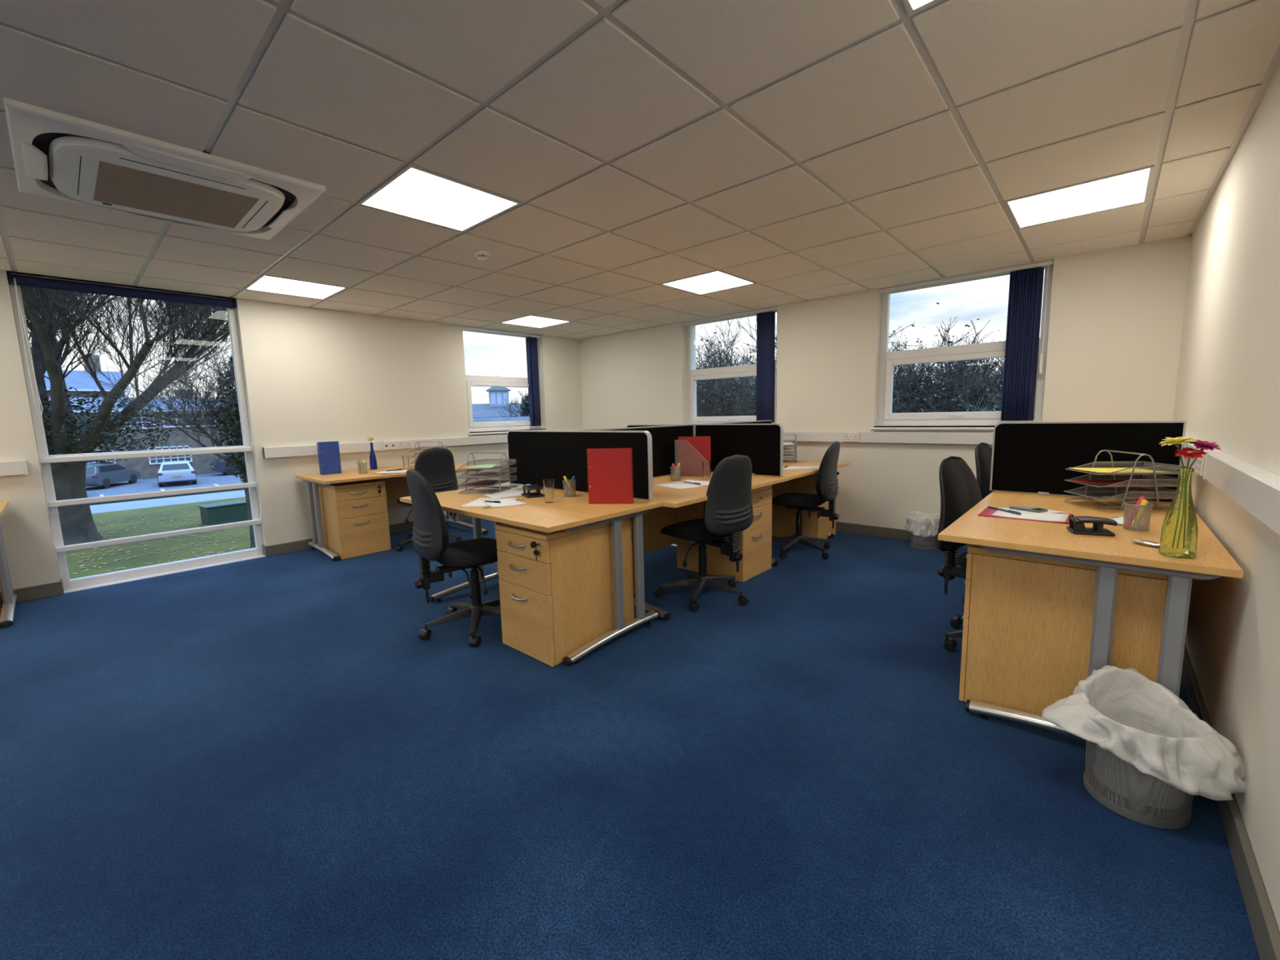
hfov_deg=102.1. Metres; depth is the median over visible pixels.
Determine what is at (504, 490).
paper sheet
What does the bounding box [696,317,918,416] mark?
tree
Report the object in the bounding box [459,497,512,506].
paper sheet
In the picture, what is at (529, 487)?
hole punch
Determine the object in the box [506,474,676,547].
office desk
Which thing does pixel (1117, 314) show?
wall
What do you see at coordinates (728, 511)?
office chair
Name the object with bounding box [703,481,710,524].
backrest cushion
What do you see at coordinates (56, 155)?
air conditioner
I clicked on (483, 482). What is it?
paper sheet
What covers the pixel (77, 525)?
tree
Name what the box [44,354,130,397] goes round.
building
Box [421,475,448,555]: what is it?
backrest cushion
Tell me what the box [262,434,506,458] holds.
trim
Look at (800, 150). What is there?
ceiling
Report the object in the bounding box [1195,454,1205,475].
power socket
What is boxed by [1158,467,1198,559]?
vase
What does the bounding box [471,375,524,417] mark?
building
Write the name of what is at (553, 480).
drinking glass
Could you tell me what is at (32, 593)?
baseboard
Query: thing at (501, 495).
paper sheet
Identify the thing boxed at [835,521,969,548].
baseboard
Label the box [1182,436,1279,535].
trim
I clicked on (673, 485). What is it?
paper sheet
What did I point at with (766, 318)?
vertical blind
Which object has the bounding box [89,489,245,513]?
road
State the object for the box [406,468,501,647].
office chair
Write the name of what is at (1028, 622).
drawer pedestal
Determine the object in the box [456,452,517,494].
tray
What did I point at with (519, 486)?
paper sheet
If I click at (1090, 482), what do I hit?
paper sheet
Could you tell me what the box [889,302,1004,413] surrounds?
tree
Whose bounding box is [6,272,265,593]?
window
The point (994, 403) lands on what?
tree
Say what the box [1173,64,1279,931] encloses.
wall
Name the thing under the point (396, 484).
office desk
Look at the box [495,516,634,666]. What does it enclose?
drawer pedestal
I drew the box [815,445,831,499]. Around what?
backrest cushion
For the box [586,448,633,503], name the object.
box file
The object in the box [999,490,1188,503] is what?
office desk
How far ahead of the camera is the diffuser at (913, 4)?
1.41 m
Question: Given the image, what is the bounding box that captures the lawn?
[65,497,250,579]
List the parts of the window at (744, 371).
sash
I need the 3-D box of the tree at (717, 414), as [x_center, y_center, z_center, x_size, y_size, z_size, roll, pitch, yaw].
[1.914,-2.514,20.433,8.053,7.175,8.309,4,9,35]
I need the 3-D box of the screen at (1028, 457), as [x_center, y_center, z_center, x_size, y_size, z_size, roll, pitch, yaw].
[2.346,-0.112,2.768,0.770,0.400,0.058,5,10,42]
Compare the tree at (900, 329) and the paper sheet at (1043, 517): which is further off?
the tree at (900, 329)
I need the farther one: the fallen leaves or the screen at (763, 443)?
the fallen leaves
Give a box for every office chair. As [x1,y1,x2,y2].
[395,447,462,551]
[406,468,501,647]
[653,454,753,612]
[771,440,839,559]
[936,455,982,651]
[974,442,993,499]
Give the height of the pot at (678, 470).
0.099 m
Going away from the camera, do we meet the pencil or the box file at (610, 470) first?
the box file at (610, 470)
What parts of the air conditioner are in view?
panel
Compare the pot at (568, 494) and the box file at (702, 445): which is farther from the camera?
the box file at (702, 445)
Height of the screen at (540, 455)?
0.400 m
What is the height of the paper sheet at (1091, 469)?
0.007 m
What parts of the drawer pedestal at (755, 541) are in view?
drawer, drawer, panel, drawer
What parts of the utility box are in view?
lid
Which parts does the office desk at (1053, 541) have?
foot rail, leg frame, post, post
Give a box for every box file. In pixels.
[316,440,342,475]
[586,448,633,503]
[678,435,711,475]
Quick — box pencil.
[683,481,700,484]
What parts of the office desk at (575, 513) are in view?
foot rail, post, post, leg frame, foot rail, post, modesty panel, post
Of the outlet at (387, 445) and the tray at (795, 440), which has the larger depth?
the outlet at (387, 445)
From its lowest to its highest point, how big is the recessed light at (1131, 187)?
0.009 m
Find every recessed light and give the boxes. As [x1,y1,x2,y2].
[244,274,347,299]
[358,163,521,231]
[500,315,570,328]
[660,269,755,294]
[901,0,940,15]
[1004,164,1154,228]
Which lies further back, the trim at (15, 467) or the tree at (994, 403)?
the tree at (994, 403)
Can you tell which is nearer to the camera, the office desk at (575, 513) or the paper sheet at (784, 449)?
the office desk at (575, 513)
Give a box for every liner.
[904,511,940,545]
[1041,665,1245,808]
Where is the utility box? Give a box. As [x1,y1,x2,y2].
[197,500,248,525]
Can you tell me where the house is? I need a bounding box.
[48,389,240,478]
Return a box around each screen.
[506,430,653,500]
[582,424,693,477]
[626,423,692,427]
[693,420,772,436]
[694,423,783,476]
[989,420,1186,502]
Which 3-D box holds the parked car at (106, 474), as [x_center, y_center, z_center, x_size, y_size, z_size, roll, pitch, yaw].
[-34.113,-0.302,32.794,1.820,1.470,4.285,-4,8,-17]
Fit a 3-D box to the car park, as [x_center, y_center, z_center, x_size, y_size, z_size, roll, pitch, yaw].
[-46.099,-1.111,48.374,58.400,0.280,120.000,5,10,42]
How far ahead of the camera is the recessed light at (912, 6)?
1.41 m
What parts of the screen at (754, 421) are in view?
fabric panel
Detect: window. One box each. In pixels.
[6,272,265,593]
[462,329,549,435]
[686,310,777,424]
[870,265,1053,430]
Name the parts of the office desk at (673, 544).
foot rail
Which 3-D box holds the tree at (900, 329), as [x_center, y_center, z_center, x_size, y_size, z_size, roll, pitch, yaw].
[8.259,-1.851,17.579,5.849,6.271,5.571,4,9,34]
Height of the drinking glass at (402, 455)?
0.135 m
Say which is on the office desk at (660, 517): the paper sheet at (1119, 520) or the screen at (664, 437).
the screen at (664, 437)
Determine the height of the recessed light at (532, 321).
0.009 m
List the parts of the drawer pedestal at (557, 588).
handle, handle, handle, drawer, drawer, drawer, panel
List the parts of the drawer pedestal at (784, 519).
drawer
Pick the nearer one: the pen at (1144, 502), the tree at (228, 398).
the pen at (1144, 502)
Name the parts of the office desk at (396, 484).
post, leg frame, post, foot rail, modesty panel, post, post, foot rail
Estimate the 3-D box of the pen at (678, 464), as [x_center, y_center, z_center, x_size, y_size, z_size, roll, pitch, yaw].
[0.270,-0.067,3.852,0.062,0.126,0.017,-2,7,-6]
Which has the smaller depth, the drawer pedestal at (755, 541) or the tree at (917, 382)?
the drawer pedestal at (755, 541)
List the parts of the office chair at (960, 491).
knob, lever, seat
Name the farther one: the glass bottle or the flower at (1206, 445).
the glass bottle
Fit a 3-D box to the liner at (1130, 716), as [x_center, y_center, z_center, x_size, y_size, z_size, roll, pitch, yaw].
[1.528,0.796,1.593,0.451,0.335,0.368,5,10,42]
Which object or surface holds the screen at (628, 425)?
on the office desk at (673, 544)
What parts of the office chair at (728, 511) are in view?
lever, seat, lever, knob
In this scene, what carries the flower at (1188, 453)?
in the vase
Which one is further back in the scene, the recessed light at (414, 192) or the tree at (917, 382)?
the tree at (917, 382)
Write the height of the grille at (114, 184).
0.002 m
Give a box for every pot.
[357,462,367,473]
[562,479,576,497]
[670,466,680,480]
[1122,502,1153,531]
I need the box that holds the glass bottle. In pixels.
[369,442,377,469]
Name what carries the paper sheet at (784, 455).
in the tray at (795, 440)
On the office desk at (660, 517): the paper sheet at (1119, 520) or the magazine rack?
the magazine rack
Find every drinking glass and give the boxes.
[401,455,408,469]
[542,478,554,502]
[702,461,711,479]
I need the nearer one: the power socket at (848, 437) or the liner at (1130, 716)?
the liner at (1130, 716)
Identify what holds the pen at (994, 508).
on the paper sheet at (1043, 517)
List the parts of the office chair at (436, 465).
seat, lever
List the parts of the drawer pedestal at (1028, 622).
drawer, drawer, drawer, panel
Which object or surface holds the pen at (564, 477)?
in the pot at (568, 494)
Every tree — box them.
[20,285,231,546]
[61,335,255,548]
[497,389,529,417]
[695,318,777,416]
[695,326,756,422]
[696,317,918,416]
[888,328,977,404]
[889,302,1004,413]
[892,335,1034,419]
[894,318,1005,419]
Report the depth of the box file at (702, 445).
4.06 m
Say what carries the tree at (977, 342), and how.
on the lawn
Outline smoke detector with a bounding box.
[473,250,490,261]
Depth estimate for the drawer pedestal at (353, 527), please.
4.72 m
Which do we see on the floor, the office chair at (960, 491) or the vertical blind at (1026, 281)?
the office chair at (960, 491)
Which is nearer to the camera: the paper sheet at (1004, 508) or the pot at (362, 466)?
the paper sheet at (1004, 508)
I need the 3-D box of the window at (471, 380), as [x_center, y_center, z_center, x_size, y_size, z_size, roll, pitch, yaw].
[-1.732,-1.247,6.639,0.220,1.288,1.203,5,10,42]
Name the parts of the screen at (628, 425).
fabric panel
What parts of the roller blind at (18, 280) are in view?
pull chain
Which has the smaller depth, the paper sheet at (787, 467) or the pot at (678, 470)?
the pot at (678, 470)
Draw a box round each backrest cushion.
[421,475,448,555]
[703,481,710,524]
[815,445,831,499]
[941,457,982,550]
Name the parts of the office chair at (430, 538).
knob, lever, lever, seat, lever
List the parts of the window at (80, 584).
guard rail, guard rail, guard rail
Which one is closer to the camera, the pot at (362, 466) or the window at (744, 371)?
the pot at (362, 466)
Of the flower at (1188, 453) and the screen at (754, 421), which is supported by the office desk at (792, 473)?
the screen at (754, 421)
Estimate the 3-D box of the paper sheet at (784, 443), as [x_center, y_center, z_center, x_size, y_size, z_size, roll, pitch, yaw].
[1.387,-0.354,5.047,0.205,0.013,0.297,0,7,10]
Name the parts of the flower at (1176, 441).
stem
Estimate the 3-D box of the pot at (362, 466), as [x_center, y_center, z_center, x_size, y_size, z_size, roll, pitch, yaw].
[-2.638,-0.113,4.918,0.085,0.099,0.085,5,10,42]
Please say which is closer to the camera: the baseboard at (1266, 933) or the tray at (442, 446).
the baseboard at (1266, 933)
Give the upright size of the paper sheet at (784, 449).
0.013 m
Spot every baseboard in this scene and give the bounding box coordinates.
[0,513,472,605]
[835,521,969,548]
[1181,644,1279,959]
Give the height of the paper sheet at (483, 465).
0.007 m
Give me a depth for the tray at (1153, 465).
2.41 m
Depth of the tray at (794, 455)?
5.00 m
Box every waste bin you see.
[910,532,937,550]
[1083,739,1193,829]
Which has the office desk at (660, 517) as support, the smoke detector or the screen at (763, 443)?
the screen at (763, 443)
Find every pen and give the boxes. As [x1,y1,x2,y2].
[484,500,500,502]
[563,475,574,495]
[672,462,679,479]
[986,506,1021,515]
[1124,496,1146,527]
[1132,499,1147,528]
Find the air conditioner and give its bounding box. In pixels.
[3,97,325,239]
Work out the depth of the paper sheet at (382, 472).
4.99 m
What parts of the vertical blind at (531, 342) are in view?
pull cord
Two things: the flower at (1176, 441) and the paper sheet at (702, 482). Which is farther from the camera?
the paper sheet at (702, 482)
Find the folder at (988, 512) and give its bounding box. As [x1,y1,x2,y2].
[977,506,1072,523]
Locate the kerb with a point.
(239, 489)
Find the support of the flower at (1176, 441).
in the vase
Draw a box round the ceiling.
[0,0,1279,339]
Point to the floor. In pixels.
(269, 757)
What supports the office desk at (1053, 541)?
on the floor
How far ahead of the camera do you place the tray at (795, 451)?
4.99 m
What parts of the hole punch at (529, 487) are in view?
lever arm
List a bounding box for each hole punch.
[521,483,544,497]
[1066,514,1117,536]
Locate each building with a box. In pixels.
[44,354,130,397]
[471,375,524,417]
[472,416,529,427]
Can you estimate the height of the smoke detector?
0.049 m
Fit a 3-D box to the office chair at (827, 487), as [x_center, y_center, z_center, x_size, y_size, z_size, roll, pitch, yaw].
[1.398,0.146,4.456,0.599,0.967,0.601,-5,8,-26]
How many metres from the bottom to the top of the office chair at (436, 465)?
0.967 m
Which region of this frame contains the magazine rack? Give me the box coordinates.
[674,440,709,476]
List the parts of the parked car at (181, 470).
number plate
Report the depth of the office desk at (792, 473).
4.34 m
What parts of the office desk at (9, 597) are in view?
post, post, foot rail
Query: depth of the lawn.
16.82 m
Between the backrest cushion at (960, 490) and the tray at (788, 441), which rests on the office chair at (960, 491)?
the backrest cushion at (960, 490)
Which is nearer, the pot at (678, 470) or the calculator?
the calculator
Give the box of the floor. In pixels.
[0,518,1260,959]
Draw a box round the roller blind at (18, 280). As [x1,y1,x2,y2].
[7,271,236,421]
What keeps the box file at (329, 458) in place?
on the office desk at (396, 484)
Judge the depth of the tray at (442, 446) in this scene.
5.46 m
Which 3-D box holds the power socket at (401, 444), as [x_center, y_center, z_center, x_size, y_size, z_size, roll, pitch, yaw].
[-2.562,-0.383,5.622,0.013,0.086,0.148,5,10,42]
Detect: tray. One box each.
[409,441,447,467]
[409,445,447,452]
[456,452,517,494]
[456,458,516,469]
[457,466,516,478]
[782,434,797,462]
[782,445,796,452]
[782,452,796,457]
[783,440,797,445]
[1063,449,1186,509]
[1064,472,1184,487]
[1065,461,1186,475]
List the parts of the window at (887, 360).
sill, handle, sash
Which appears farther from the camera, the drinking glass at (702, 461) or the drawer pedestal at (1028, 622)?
the drinking glass at (702, 461)
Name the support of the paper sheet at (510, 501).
on the office desk at (575, 513)
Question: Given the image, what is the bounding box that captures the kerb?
[88,488,244,505]
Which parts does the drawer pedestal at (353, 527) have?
panel, handle, handle, drawer, drawer, drawer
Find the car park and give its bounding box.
[85,471,243,497]
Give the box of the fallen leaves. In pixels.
[66,511,249,573]
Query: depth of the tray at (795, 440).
5.01 m
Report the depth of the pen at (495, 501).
3.02 m
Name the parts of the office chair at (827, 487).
seat, lever, knob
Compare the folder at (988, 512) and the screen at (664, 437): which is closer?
the folder at (988, 512)
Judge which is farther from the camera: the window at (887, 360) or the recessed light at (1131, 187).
the window at (887, 360)
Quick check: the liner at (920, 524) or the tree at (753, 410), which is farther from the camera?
the tree at (753, 410)
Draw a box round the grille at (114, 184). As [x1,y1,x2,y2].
[93,160,258,228]
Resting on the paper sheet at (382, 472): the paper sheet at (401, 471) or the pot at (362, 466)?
the paper sheet at (401, 471)
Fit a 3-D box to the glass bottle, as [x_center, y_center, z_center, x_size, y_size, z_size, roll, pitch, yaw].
[-2.736,-0.244,5.292,0.068,0.273,0.068,5,10,42]
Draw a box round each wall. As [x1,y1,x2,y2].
[0,270,582,591]
[579,235,1191,529]
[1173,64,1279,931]
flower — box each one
[367,436,373,441]
[1159,436,1197,547]
[1174,447,1207,548]
[1182,440,1221,548]
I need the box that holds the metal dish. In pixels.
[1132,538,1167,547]
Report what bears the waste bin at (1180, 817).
on the floor
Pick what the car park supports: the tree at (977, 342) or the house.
the house
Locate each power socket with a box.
[396,440,411,448]
[843,432,859,441]
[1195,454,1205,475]
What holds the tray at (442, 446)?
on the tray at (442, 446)
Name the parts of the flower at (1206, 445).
stem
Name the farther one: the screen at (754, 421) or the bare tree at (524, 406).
the bare tree at (524, 406)
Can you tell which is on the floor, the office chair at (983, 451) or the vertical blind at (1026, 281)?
the office chair at (983, 451)
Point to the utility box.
(222, 513)
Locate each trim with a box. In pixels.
[0,459,28,475]
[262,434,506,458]
[783,431,993,444]
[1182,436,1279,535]
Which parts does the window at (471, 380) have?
sash, sill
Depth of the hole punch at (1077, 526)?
1.97 m
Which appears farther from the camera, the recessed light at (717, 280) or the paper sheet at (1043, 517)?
the recessed light at (717, 280)
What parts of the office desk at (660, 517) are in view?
foot rail, modesty panel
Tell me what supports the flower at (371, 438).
in the glass bottle
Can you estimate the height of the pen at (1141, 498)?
0.125 m
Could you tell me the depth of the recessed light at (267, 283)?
4.20 m
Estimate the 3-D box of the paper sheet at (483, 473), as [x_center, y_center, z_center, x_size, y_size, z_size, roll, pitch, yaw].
[-1.048,-0.037,3.511,0.205,0.007,0.297,1,8,16]
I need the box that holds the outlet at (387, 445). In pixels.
[382,441,395,449]
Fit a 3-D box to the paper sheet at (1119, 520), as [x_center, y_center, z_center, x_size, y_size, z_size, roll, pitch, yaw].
[2.029,0.171,2.155,0.151,0.004,0.120,-4,8,-18]
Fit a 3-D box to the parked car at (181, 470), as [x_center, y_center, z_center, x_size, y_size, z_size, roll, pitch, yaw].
[-30.076,-0.497,33.541,1.820,1.470,4.285,-8,10,-42]
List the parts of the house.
pane, pane, pane, pane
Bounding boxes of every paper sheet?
[375,469,407,473]
[384,470,407,473]
[458,480,511,485]
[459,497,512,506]
[460,471,507,477]
[462,463,510,468]
[471,488,522,493]
[480,497,525,507]
[484,489,533,498]
[490,483,526,489]
[654,481,703,488]
[675,480,709,485]
[782,448,794,451]
[782,453,794,457]
[783,442,795,444]
[785,466,819,469]
[991,508,1068,521]
[998,506,1067,513]
[1069,479,1160,484]
[1070,467,1164,472]
[1109,516,1151,524]
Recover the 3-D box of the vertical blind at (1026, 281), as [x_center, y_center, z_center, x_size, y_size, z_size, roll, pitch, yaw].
[2.702,-1.107,4.436,1.254,1.224,0.082,5,10,42]
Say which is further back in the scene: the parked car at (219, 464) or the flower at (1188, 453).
the parked car at (219, 464)
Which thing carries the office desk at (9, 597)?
on the floor
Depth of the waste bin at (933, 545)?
4.47 m
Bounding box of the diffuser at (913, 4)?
[909,0,931,8]
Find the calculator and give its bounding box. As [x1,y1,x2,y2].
[1008,505,1048,512]
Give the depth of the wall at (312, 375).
5.03 m
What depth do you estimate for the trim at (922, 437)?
4.71 m
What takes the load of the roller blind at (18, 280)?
attached to the window at (80, 584)
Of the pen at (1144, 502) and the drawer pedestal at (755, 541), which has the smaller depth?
the pen at (1144, 502)
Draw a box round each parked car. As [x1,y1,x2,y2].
[85,462,141,488]
[157,460,196,486]
[209,453,240,475]
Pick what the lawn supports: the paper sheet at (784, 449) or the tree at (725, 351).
the tree at (725, 351)
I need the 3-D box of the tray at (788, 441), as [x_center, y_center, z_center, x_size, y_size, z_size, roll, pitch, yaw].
[1.387,-0.362,5.048,0.392,0.039,0.425,5,10,42]
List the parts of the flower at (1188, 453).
stem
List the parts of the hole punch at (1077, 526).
lever arm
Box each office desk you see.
[0,501,17,627]
[295,462,488,560]
[400,483,662,665]
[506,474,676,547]
[573,471,789,620]
[765,459,849,565]
[937,490,1243,738]
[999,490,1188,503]
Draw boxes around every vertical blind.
[462,326,543,426]
[682,306,777,423]
[879,260,1053,422]
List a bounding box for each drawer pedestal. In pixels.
[318,479,391,559]
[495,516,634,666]
[675,484,772,582]
[771,468,839,542]
[959,544,1168,715]
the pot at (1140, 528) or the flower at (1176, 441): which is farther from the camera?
the pot at (1140, 528)

